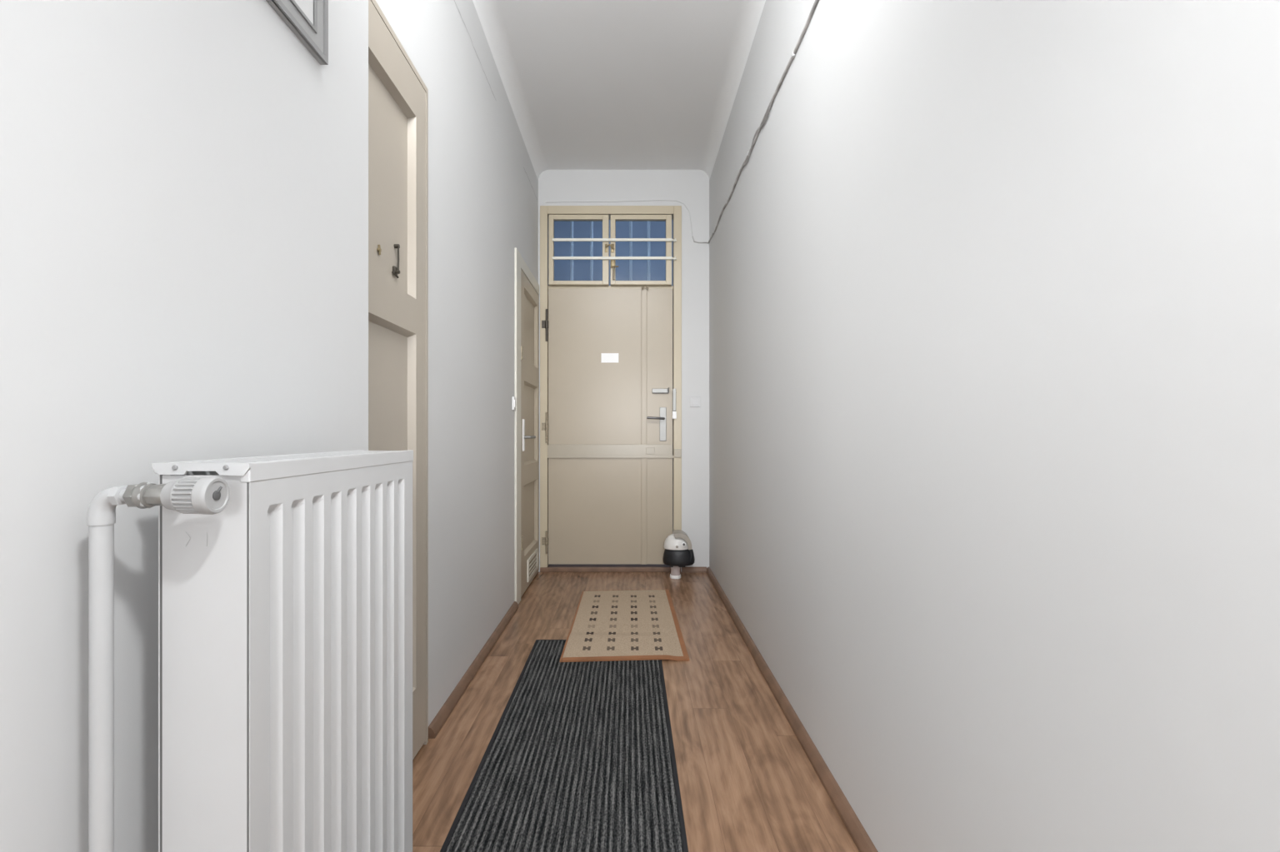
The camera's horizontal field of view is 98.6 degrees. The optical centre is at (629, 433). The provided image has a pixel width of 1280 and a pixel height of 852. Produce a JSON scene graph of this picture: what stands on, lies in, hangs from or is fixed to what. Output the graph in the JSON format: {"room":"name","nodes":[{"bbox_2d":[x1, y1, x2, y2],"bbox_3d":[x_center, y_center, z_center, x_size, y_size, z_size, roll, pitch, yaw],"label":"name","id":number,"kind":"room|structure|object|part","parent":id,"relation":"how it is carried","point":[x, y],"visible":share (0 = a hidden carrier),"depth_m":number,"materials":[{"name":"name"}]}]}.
{"room":"apartment entrance hallway","nodes":[
{"label":"apartment entrance hallway","id":0,"kind":"room"},
{"bbox_2d":[0,0,538,851],"bbox_3d":[-1.650,-0.525,0.632,2.140,3.050,6.964,0,0,0],"label":"wall","id":1,"kind":"structure","parent":0,"point":[184,184],"depth_m":0.73,"materials":[{"name":"paint"}]},
{"bbox_2d":[106,450,413,851],"bbox_3d":[-0.496,0.479,0.794,0.168,0.892,0.514,0,0,0],"label":"radiator","id":2,"kind":"object","parent":1,"relation":"attached to","point":[285,582],"visible":1,"depth_m":0.66,"materials":[{"name":"metal"}]},
{"bbox_2d":[86,487,116,851],"bbox_3d":[-0.531,0.527,0.556,0.027,0.945,0.021,0,0,0],"label":"pipe","id":3,"kind":"object","parent":2,"relation":"attached to","point":[101,515],"visible":0.99,"depth_m":0.55,"materials":[{"name":"metal"}]},
{"bbox_3d":[-0.508,0.483,0.825,0.013,0.883,0.449,0,0,0],"label":"panel","id":4,"kind":"part","parent":2,"relation":"part of","materials":[{"name":"metal"}]},
{"bbox_3d":[-0.464,0.481,0.601,0.093,0.871,0.005,0,0,0],"label":"panel","id":5,"kind":"part","parent":2,"relation":"part of","materials":[{"name":"metal"}]},
{"bbox_3d":[-0.421,0.483,0.825,0.013,0.883,0.449,0,0,0],"label":"panel","id":6,"kind":"part","parent":2,"relation":"part of","materials":[{"name":"metal"}]},
{"bbox_2d":[265,0,328,64],"bbox_3d":[-0.573,-0.970,0.820,0.015,0.560,0.420,0,0,0],"label":"picture frame","id":7,"kind":"object","parent":1,"relation":"attached to","point":[307,19],"visible":1,"depth_m":0.98,"materials":[{"name":"white wood"}]},
{"bbox_2d":[294,0,313,24],"bbox_3d":[-0.574,-0.970,0.820,0.008,0.484,0.344,0,0,0],"label":"print","id":8,"kind":"object","parent":7,"relation":"attached to","point":[303,9],"depth_m":0.96},
{"bbox_2d":[368,0,428,759],"bbox_3d":[-0.682,-0.056,1.502,0.059,2.112,0.555,0,0,0],"label":"door","id":9,"kind":"structure","parent":1,"relation":"in","point":[398,96],"depth_m":1.61,"materials":[{"name":"beige paint"}]},
{"bbox_2d":[428,601,518,739],"bbox_3d":[-0.650,0.982,2.475,0.024,0.036,1.350,0,0,0],"label":"baseboard","id":10,"kind":"structure","parent":1,"relation":"attached to","point":[448,707],"depth_m":2.19,"materials":[{"name":"brown wood"}]},
{"bbox_2d":[512,396,515,410],"bbox_3d":[-0.655,-0.168,3.115,0.014,0.075,0.054,0,0,0],"label":"light switch","id":11,"kind":"object","parent":1,"relation":"attached to","point":[513,397],"visible":1,"depth_m":3.10,"materials":[{"name":"white plastic"}]},
{"bbox_2d":[515,247,539,604],"bbox_3d":[-0.653,-0.033,3.555,0.119,2.065,0.799,0,0,0],"label":"door","id":12,"kind":"structure","parent":1,"relation":"in","point":[527,288],"depth_m":3.55,"materials":[{"name":"paint"}]},
{"bbox_3d":[-0.650,0.013,3.362,0.008,0.195,0.040,0,0,0],"label":"handle plate","id":13,"kind":"part","parent":12,"relation":"part of","materials":[{"name":"white plastic"}]},
{"bbox_3d":[-0.621,0.025,3.413,0.055,0.018,0.119,0,0,0],"label":"handle","id":14,"kind":"part","parent":12,"relation":"part of","materials":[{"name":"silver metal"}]},
{"bbox_2d":[527,548,538,582],"bbox_3d":[-0.650,0.880,3.680,0.008,0.140,0.360,0,0,0],"label":"vent grille","id":15,"kind":"object","parent":12,"relation":"attached to","point":[532,558],"depth_m":3.67,"materials":[{"name":"paint"}]},
{"bbox_2d":[472,0,765,179],"bbox_3d":[-0.045,-1.940,0.632,1.253,0.240,6.704,0,0,0],"label":"ceiling","id":16,"kind":"structure","parent":0,"point":[588,84],"depth_m":2.91,"materials":[{"name":"paint"}]},
{"bbox_2d":[538,170,709,571],"bbox_3d":[-0.045,-0.525,4.039,1.273,3.050,0.150,0,0,0],"label":"wall","id":17,"kind":"structure","parent":0,"point":[690,187],"depth_m":3.96,"materials":[{"name":"paint"}]},
{"bbox_2d":[540,565,680,572],"bbox_3d":[-0.140,0.983,4.016,1.014,0.034,0.135,0,0,0],"label":"trim","id":18,"kind":"structure","parent":17,"relation":"attached to","point":[551,568],"depth_m":3.95,"materials":[{"name":"brown wood"}]},
{"bbox_2d":[540,205,681,567],"bbox_3d":[-0.138,-0.335,3.986,1.018,2.602,0.156,0,0,0],"label":"door","id":19,"kind":"structure","parent":17,"relation":"in","point":[611,356],"depth_m":3.97,"materials":[{"name":"beige paint"}]},
{"bbox_2d":[548,215,676,285],"bbox_3d":[-0.125,-1.318,3.956,0.919,0.503,0.066,0,0,0],"label":"window","id":20,"kind":"structure","parent":19,"relation":"attached to","point":[641,245],"depth_m":3.97,"materials":[{"name":"beige paint"}]},
{"bbox_3d":[-0.374,-1.316,3.974,0.359,0.448,0.004,0,0,0],"label":"pane","id":21,"kind":"part","parent":20,"relation":"part of","materials":[{"name":"blue glass"}]},
{"bbox_3d":[-0.368,-1.318,3.969,0.432,0.503,0.041,0,0,0],"label":"sash","id":22,"kind":"part","parent":20,"relation":"part of","materials":[{"name":"beige paint"}]},
{"bbox_3d":[-0.117,-1.142,3.933,0.015,0.086,0.020,0,0,0],"label":"pull handle","id":23,"kind":"part","parent":20,"relation":"part of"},
{"bbox_3d":[0.077,-1.316,3.974,0.371,0.448,0.004,0,0,0],"label":"pane","id":24,"kind":"part","parent":20,"relation":"part of","materials":[{"name":"blue glass"}]},
{"bbox_3d":[0.080,-1.318,3.969,0.441,0.503,0.041,0,0,0],"label":"sash","id":25,"kind":"part","parent":20,"relation":"part of","materials":[{"name":"beige paint"}]},
{"bbox_3d":[-0.113,0.130,3.955,0.964,0.097,0.030,0,0,0],"label":"cross rail","id":26,"kind":"part","parent":19,"relation":"part of","materials":[{"name":"paint"}]},
{"bbox_3d":[0.147,0.128,3.954,0.060,0.046,0.008,0,0,0],"label":"rail plate","id":27,"kind":"part","parent":19,"relation":"part of","materials":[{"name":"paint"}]},
{"bbox_3d":[0.185,-0.107,3.936,0.129,0.022,0.057,0,0,0],"label":"handle","id":28,"kind":"part","parent":19,"relation":"part of","materials":[{"name":"metal"}]},
{"bbox_3d":[0.238,-0.065,3.966,0.048,0.243,0.009,0,0,0],"label":"handle plate","id":29,"kind":"part","parent":19,"relation":"part of","materials":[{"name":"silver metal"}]},
{"bbox_2d":[681,567,706,573],"bbox_3d":[0.462,0.982,3.952,0.179,0.036,0.024,0,0,0],"label":"baseboard","id":30,"kind":"structure","parent":17,"relation":"attached to","point":[684,570],"depth_m":3.94,"materials":[{"name":"brown wood"}]},
{"bbox_2d":[690,396,699,407],"bbox_3d":[0.469,-0.225,3.958,0.074,0.074,0.012,0,0,0],"label":"light switch","id":31,"kind":"object","parent":17,"relation":"attached to","point":[694,401],"visible":1,"depth_m":3.96,"materials":[{"name":"plastic"}]},
{"bbox_2d":[412,571,859,851],"bbox_3d":[-0.950,1.030,0.707,3.500,0.060,7.014,0,0,0],"label":"floor","id":32,"kind":"structure","parent":0,"point":[747,782],"depth_m":1.80,"materials":[{"name":"brown wood"}]},
{"bbox_2d":[440,640,688,851],"bbox_3d":[-0.157,0.997,1.472,0.591,0.006,2.345,0,0,0],"label":"carpet runner","id":33,"kind":"object","parent":32,"relation":"on","point":[579,757],"visible":0.82,"depth_m":1.63,"materials":[{"name":"grey carpet"}]},
{"bbox_2d":[560,590,689,662],"bbox_3d":[-0.030,0.992,2.935,0.582,0.015,1.109,0,0,0],"label":"door mat","id":34,"kind":"object","parent":32,"relation":"on","point":[612,626],"visible":1,"depth_m":2.77,"materials":[{"name":"beige fabric"}]},
{"bbox_2d":[662,530,694,579],"bbox_3d":[0.337,0.839,3.799,0.220,0.321,0.160,0,0,0],"label":"gadget","id":35,"kind":"object","parent":32,"relation":"on","point":[678,552],"visible":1,"depth_m":3.74,"materials":[{"name":"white plastic"}]},
{"bbox_2d":[672,530,691,549],"bbox_3d":[0.359,0.735,3.792,0.122,0.113,0.135,0,0,0],"label":"hood","id":36,"kind":"object","parent":35,"relation":"attached to","point":[681,541],"depth_m":3.73,"materials":[{"name":"white plastic"}]},
{"bbox_2d":[609,220,672,285],"bbox_3d":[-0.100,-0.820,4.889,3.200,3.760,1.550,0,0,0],"label":"window frame","id":37,"kind":"structure","parent":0,"point":[609,220],"depth_m":5.56,"materials":[{"name":"paint"}]},
{"bbox_2d":[709,0,1279,851],"bbox_3d":[0.646,-0.525,0.707,0.150,3.050,6.814,0,0,0],"label":"wall","id":38,"kind":"structure","parent":0,"point":[994,285],"depth_m":0.82,"materials":[{"name":"paint"}]},
{"bbox_2d":[545,0,819,243],"bbox_3d":[-0.017,-1.483,2.432,1.180,0.398,3.065,0,0,0],"label":"cable","id":39,"kind":"object","parent":38,"relation":"attached to","point":[793,53],"visible":1,"depth_m":2.40,"materials":[{"name":"paint"}]},
{"bbox_2d":[706,567,878,851],"bbox_3d":[0.559,0.982,0.632,0.024,0.036,6.664,0,0,0],"label":"baseboard","id":40,"kind":"structure","parent":38,"relation":"attached to","point":[860,837],"depth_m":1.73,"materials":[{"name":"brown wood"}]}
]}

